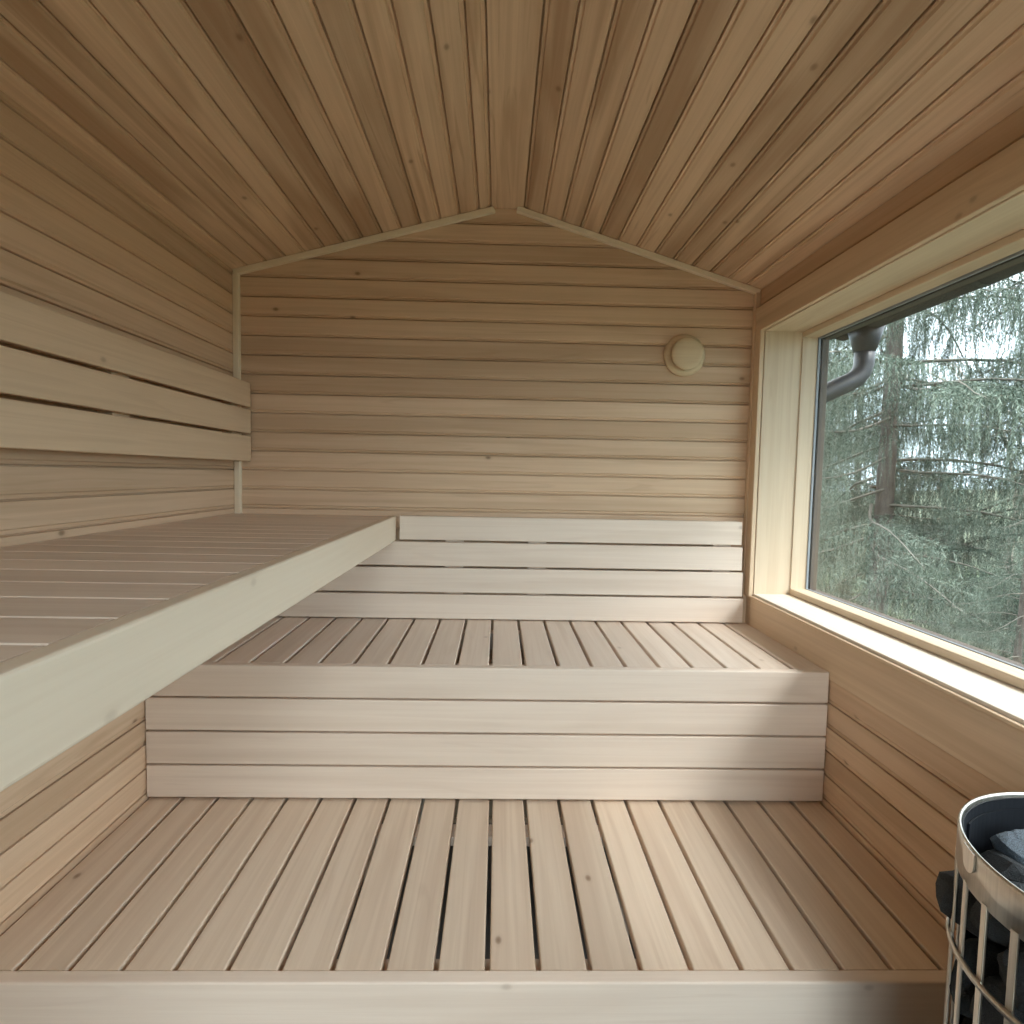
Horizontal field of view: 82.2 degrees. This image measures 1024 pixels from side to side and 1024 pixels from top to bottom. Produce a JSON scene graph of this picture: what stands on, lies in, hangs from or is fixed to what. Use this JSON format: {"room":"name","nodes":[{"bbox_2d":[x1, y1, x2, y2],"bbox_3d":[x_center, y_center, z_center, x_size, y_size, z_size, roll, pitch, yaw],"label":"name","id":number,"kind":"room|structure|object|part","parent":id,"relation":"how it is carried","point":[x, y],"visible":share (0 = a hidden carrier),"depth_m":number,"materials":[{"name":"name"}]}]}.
{"room":"sauna","nodes":[
{"label":"sauna","id":0,"kind":"room"},
{"bbox_2d":[0,90,234,935],"bbox_3d":[-1.086,0.264,0.682,0.120,2.544,3.579,1,4,-1],"label":"wall","id":1,"kind":"structure","parent":0,"point":[76,242],"depth_m":1.43,"materials":[{"name":"brown wood"}]},
{"bbox_2d":[0,291,250,460],"bbox_3d":[-0.988,-0.250,0.794,0.062,0.294,2.862,1,4,-1],"label":"backrest","id":2,"kind":"object","parent":1,"relation":"attached to","point":[108,389],"visible":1,"depth_m":1.40,"materials":[{"name":"brown wood"}]},
{"bbox_2d":[0,513,395,791],"bbox_3d":[-0.715,0.151,0.743,0.614,0.094,2.997,1,4,-1],"label":"bench","id":3,"kind":"object","parent":1,"relation":"attached to","point":[93,626],"visible":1,"depth_m":0.78,"materials":[{"name":"brown wood"}]},
{"bbox_2d":[287,823,683,958],"bbox_3d":[-0.013,1.416,0.750,2.311,0.120,3.519,1,4,-1],"label":"floor","id":4,"kind":"structure","parent":0,"point":[488,905],"depth_m":1.91,"materials":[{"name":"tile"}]},
{"bbox_2d":[0,797,955,1023],"bbox_3d":[-0.065,1.089,1.467,1.987,0.440,0.688,1,4,-1],"label":"bench","id":5,"kind":"object","parent":4,"relation":"on","point":[193,910],"visible":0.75,"depth_m":1.26,"materials":[{"name":"brown wood"}]},
{"bbox_3d":[-0.391,1.099,1.642,0.040,0.384,0.045,1,4,-1],"label":"leg","id":6,"kind":"part","parent":5,"relation":"part of","materials":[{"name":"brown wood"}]},
{"bbox_3d":[0.309,1.112,1.659,0.040,0.384,0.045,1,4,-1],"label":"leg","id":7,"kind":"part","parent":5,"relation":"part of","materials":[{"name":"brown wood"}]},
{"bbox_2d":[145,616,828,823],"bbox_3d":[-0.074,0.854,2.015,1.987,0.840,0.583,1,4,-1],"label":"bench","id":8,"kind":"object","parent":4,"relation":"on","point":[296,707],"visible":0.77,"depth_m":1.72,"materials":[{"name":"brown wood"}]},
{"bbox_3d":[-0.351,0.846,2.276,0.040,0.812,0.040,1,4,-1],"label":"leg","id":9,"kind":"part","parent":8,"relation":"part of","materials":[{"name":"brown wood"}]},
{"bbox_2d":[935,792,1023,1023],"bbox_3d":[0.737,0.897,0.708,0.380,0.951,0.380,1,4,-1],"label":"heater","id":10,"kind":"object","parent":4,"relation":"on","point":[981,818],"depth_m":0.76,"materials":[{"name":"metal"}]},
{"bbox_3d":[0.619,0.515,0.775,0.063,0.088,0.096,-1,4,-33],"label":"heater stone","id":11,"kind":"part","parent":10,"relation":"part of","materials":[{"name":"black stone"}]},
{"bbox_3d":[0.626,0.619,0.776,0.084,0.097,0.054,3,4,22],"label":"heater stone","id":12,"kind":"part","parent":10,"relation":"part of","materials":[{"name":"black stone"}]},
{"bbox_3d":[0.649,0.864,0.798,0.088,0.071,0.091,-23,-1,43],"label":"heater stone","id":13,"kind":"object","parent":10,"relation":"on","visible":0},
{"bbox_3d":[0.682,0.804,0.820,0.083,0.069,0.087,16,13,-30],"label":"heater stone","id":14,"kind":"object","parent":13,"relation":"on","visible":0},
{"bbox_2d":[962,1015,972,1023],"bbox_3d":[0.657,0.735,0.789,0.067,0.080,0.092,-2,5,-41],"label":"stone","id":15,"kind":"object","parent":14,"relation":"on","point":[966,1020],"visible":0.24,"depth_m":0.82,"materials":[{"name":"black stone"}]},
{"bbox_3d":[0.620,0.864,0.666,0.088,0.076,0.075,-15,17,-15],"label":"heater stone","id":16,"kind":"object","parent":10,"relation":"in","visible":0},
{"bbox_3d":[0.609,0.806,0.703,0.088,0.074,0.096,2,6,0],"label":"heater stone","id":17,"kind":"object","parent":16,"relation":"on","visible":0},
{"bbox_3d":[0.618,0.742,0.719,0.101,0.083,0.068,0,4,12],"label":"heater stone","id":18,"kind":"object","parent":17,"relation":"on","visible":0},
{"bbox_3d":[0.612,0.684,0.696,0.077,0.067,0.098,2,-1,0],"label":"heater stone","id":19,"kind":"object","parent":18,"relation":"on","visible":0},
{"bbox_2d":[969,976,1023,1023],"bbox_3d":[0.621,0.613,0.717,0.091,0.071,0.081,0,4,-21],"label":"stone","id":20,"kind":"object","parent":19,"relation":"on","point":[995,985],"visible":0.41,"depth_m":0.72,"materials":[{"name":"black stone"}]},
{"label":"heater stone","id":21,"kind":"object","parent":19,"relation":"on","visible":0},
{"bbox_2d":[970,881,1023,1011],"bbox_3d":[0.624,0.521,0.698,0.110,0.130,0.132,2,4,13],"label":"stone","id":22,"kind":"object","parent":21,"relation":"on","point":[997,932],"depth_m":0.70,"materials":[{"name":"black stone"}]},
{"bbox_3d":[0.620,0.549,0.682,0.090,0.076,0.069,1,4,-8],"label":"heater stone","id":23,"kind":"part","parent":22,"relation":"part of","materials":[{"name":"black stone"}]},
{"bbox_3d":[0.692,0.543,0.801,0.080,0.077,0.091,23,0,-27],"label":"heater stone","id":24,"kind":"object","parent":10,"relation":"in","visible":0},
{"bbox_2d":[980,829,1023,883],"bbox_3d":[0.671,0.478,0.785,0.090,0.087,0.119,5,5,44],"label":"stone","id":25,"kind":"object","parent":24,"relation":"on","point":[1012,870],"depth_m":0.78,"materials":[{"name":"grey stone"}]},
{"bbox_3d":[0.691,0.461,0.794,0.054,0.052,0.055,1,4,4],"label":"heater stone","id":26,"kind":"part","parent":25,"relation":"part of","materials":[{"name":"grey stone"}]},
{"bbox_2d":[240,205,753,823],"bbox_3d":[-0.028,0.091,2.360,2.311,2.720,0.140,1,4,-1],"label":"wall","id":27,"kind":"structure","parent":0,"point":[504,363],"depth_m":2.25,"materials":[{"name":"brown wood"}]},
{"bbox_2d":[232,272,241,512],"bbox_3d":[-1.052,0.171,2.259,0.022,2.132,0.022,1,4,-1],"label":"trim","id":28,"kind":"structure","parent":27,"relation":"attached to","point":[235,277],"depth_m":2.20,"materials":[{"name":"brown wood"}]},
{"bbox_2d":[232,206,494,274],"bbox_3d":[-0.551,-1.013,2.196,0.974,0.275,0.021,1,4,-1],"label":"trim","id":29,"kind":"structure","parent":27,"relation":"attached to","point":[490,210],"depth_m":2.19,"materials":[{"name":"brown wood"}]},
{"bbox_2d":[278,515,742,622],"bbox_3d":[-0.068,0.215,2.269,1.931,0.394,0.053,1,4,-1],"label":"backrest","id":30,"kind":"object","parent":27,"relation":"attached to","point":[453,579],"visible":0.76,"depth_m":2.25,"materials":[{"name":"brown wood"}]},
{"bbox_2d":[516,207,760,294],"bbox_3d":[0.482,-0.987,2.221,0.936,0.300,0.021,1,4,-1],"label":"trim","id":31,"kind":"structure","parent":27,"relation":"attached to","point":[543,218],"depth_m":2.21,"materials":[{"name":"brown wood"}]},
{"bbox_2d":[663,334,704,375],"bbox_3d":[0.663,-0.601,2.234,0.160,0.160,0.055,1,4,-1],"label":"air vent","id":32,"kind":"object","parent":27,"relation":"in","point":[684,354],"visible":1,"depth_m":2.21,"materials":[{"name":"brown wood"}]},
{"bbox_2d":[740,292,760,622],"bbox_3d":[0.917,0.218,2.308,0.019,2.112,0.022,1,4,-1],"label":"trim","id":33,"kind":"structure","parent":27,"relation":"attached to","point":[757,297],"depth_m":2.27,"materials":[{"name":"brown wood"}]},
{"bbox_2d":[0,0,1023,289],"bbox_3d":[-0.007,-0.918,0.633,2.766,0.488,3.579,1,4,-1],"label":"ceiling","id":34,"kind":"structure","parent":0,"point":[736,140],"depth_m":1.38,"materials":[{"name":"brown wood"}]},
{"bbox_2d":[760,106,1023,940],"bbox_3d":[1.071,0.328,0.707,0.213,2.700,3.519,1,4,-1],"label":"wall","id":35,"kind":"structure","parent":0,"point":[900,795],"depth_m":1.43,"materials":[{"name":"brown wood"}]},
{"bbox_2d":[744,137,1023,791],"bbox_3d":[1.084,-0.070,0.896,0.268,1.232,2.766,1,4,-1],"label":"window","id":36,"kind":"structure","parent":35,"relation":"in","point":[966,700],"depth_m":1.65,"materials":[{"name":"brown wood"}]},
{"bbox_3d":[1.058,0.409,0.931,0.200,0.018,2.687,1,4,-1],"label":"sill","id":37,"kind":"part","parent":36,"relation":"part of","materials":[{"name":"brown wood"}]},
{"bbox_3d":[1.137,-0.094,0.901,0.058,0.992,2.656,1,4,-1],"label":"frame","id":38,"kind":"part","parent":36,"relation":"part of","materials":[{"name":"brown wood"}]},
{"bbox_3d":[1.200,-0.093,0.908,0.036,1.053,2.707,1,4,-1],"label":"frame","id":39,"kind":"part","parent":36,"relation":"part of","materials":[{"name":"brown wood"}]},
{"bbox_2d":[829,261,1023,340],"bbox_3d":[1.376,-0.748,0.776,0.359,0.130,3.979,1,4,-1],"label":"roof eave","id":40,"kind":"object","parent":35,"relation":"attached to","point":[1022,261],"depth_m":2.08},
{"bbox_2d":[826,262,1023,402],"bbox_3d":[1.430,0.763,0.873,0.441,3.025,3.979,1,4,-1],"label":"gutter","id":41,"kind":"object","parent":40,"relation":"attached to","point":[864,341],"visible":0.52,"depth_m":2.55,"materials":[{"name":"grey metal"}]},
{"bbox_2d":[848,325,885,352],"bbox_3d":[1.561,-0.763,2.594,0.150,0.110,0.150,1,4,-1],"label":"outlet","id":42,"kind":"object","parent":41,"relation":"attached to","point":[866,339],"depth_m":2.55,"materials":[{"name":"grey metal"}]},
{"label":"outside","id":43,"kind":"structure","parent":0,"visible":0},
{"bbox_2d":[824,489,1023,637],"bbox_3d":[9.737,0.853,10.304,100.000,2.402,100.000,1,4,-1],"label":"ground","id":44,"kind":"structure","parent":43,"point":[996,497],"depth_m":33.88,"materials":[{"name":"green plant"}]},
{"bbox_2d":[820,339,876,558],"bbox_3d":[6.868,-4.304,15.810,5.836,12.532,5.752,2,4,8],"label":"spruce tree","id":45,"kind":"object","parent":44,"relation":"on","point":[853,468],"visible":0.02,"depth_m":14.53,"materials":[{"name":"green plant"}]},
{"bbox_2d":[816,339,933,602],"bbox_3d":[4.859,-2.818,11.431,4.978,10.695,4.983,0,4,-19],"label":"spruce tree","id":46,"kind":"object","parent":44,"relation":"on","point":[842,419],"visible":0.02,"depth_m":10.88,"materials":[{"name":"green plant"}]},
{"bbox_2d":[821,308,969,571],"bbox_3d":[10.137,-3.745,16.807,5.229,11.393,5.305,4,5,40],"label":"spruce tree","id":47,"kind":"object","parent":44,"relation":"on","point":[879,394],"visible":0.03,"depth_m":16.61,"materials":[{"name":"green plant"}]},
{"bbox_2d":[816,557,1019,651],"bbox_3d":[7.366,1.833,8.305,11.145,0.552,16.337,1,4,-1],"label":"undergrowth","id":48,"kind":"object","parent":44,"relation":"on","point":[900,607],"visible":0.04,"depth_m":11.74,"materials":[{"name":"green plant"}]},
{"bbox_2d":[816,273,1023,663],"bbox_3d":[4.429,-3.245,6.561,5.305,11.393,5.229,1,4,-6],"label":"spruce tree","id":49,"kind":"object","parent":44,"relation":"on","point":[882,566],"visible":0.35,"depth_m":5.83,"materials":[{"name":"green plant"}]},
{"bbox_2d":[818,273,1023,663],"bbox_3d":[5.629,-1.573,6.339,3.983,8.556,3.986,3,4,21],"label":"spruce tree","id":50,"kind":"object","parent":44,"relation":"on","point":[992,443],"visible":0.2,"depth_m":6.57,"materials":[{"name":"green plant"}]},
{"bbox_2d":[907,294,1023,654],"bbox_3d":[7.293,-0.515,7.925,3.892,5.500,3.714,3,4,31],"label":"bare tree","id":51,"kind":"object","parent":44,"relation":"on","point":[1008,539],"visible":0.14,"depth_m":8.08,"materials":[{"name":"green plant"}]},
{"bbox_2d":[928,474,1023,662],"bbox_3d":[3.428,1.047,4.036,1.354,2.909,1.355,-1,4,-31],"label":"spruce tree","id":52,"kind":"object","parent":44,"relation":"on","point":[1019,634],"visible":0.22,"depth_m":4.06,"materials":[{"name":"green plant"}]}
]}

